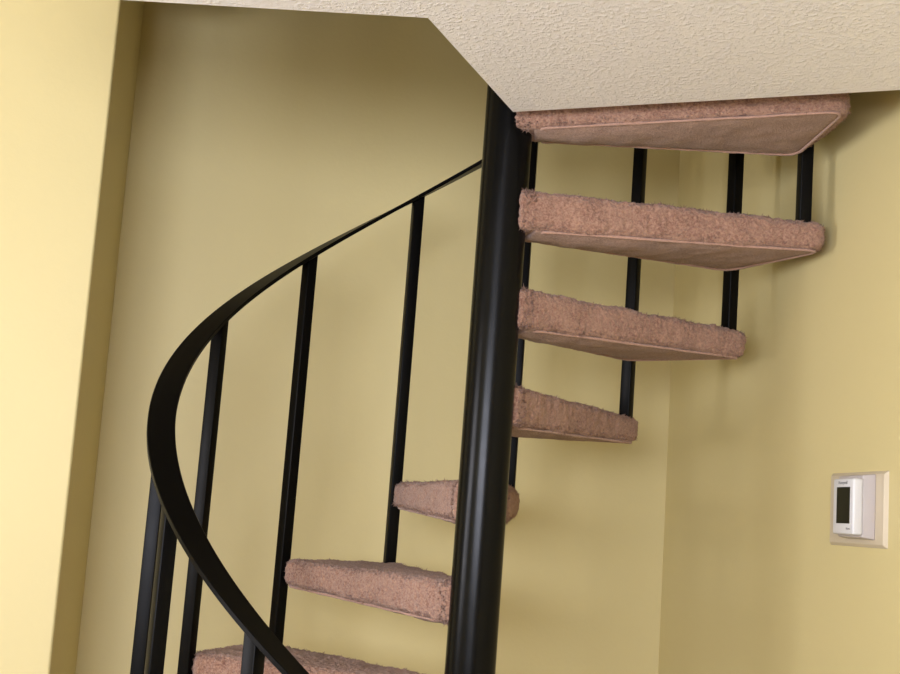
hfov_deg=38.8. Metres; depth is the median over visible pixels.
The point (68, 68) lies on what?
wall
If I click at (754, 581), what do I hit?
wall
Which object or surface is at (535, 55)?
ceiling
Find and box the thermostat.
[830,471,888,548]
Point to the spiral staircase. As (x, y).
(498, 410)
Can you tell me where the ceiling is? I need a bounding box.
[130,0,899,111]
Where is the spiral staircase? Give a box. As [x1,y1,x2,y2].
[130,85,851,673]
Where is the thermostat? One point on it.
(859, 507)
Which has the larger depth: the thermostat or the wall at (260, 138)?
the wall at (260, 138)
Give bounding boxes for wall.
[0,0,143,673]
[75,1,679,673]
[658,90,899,673]

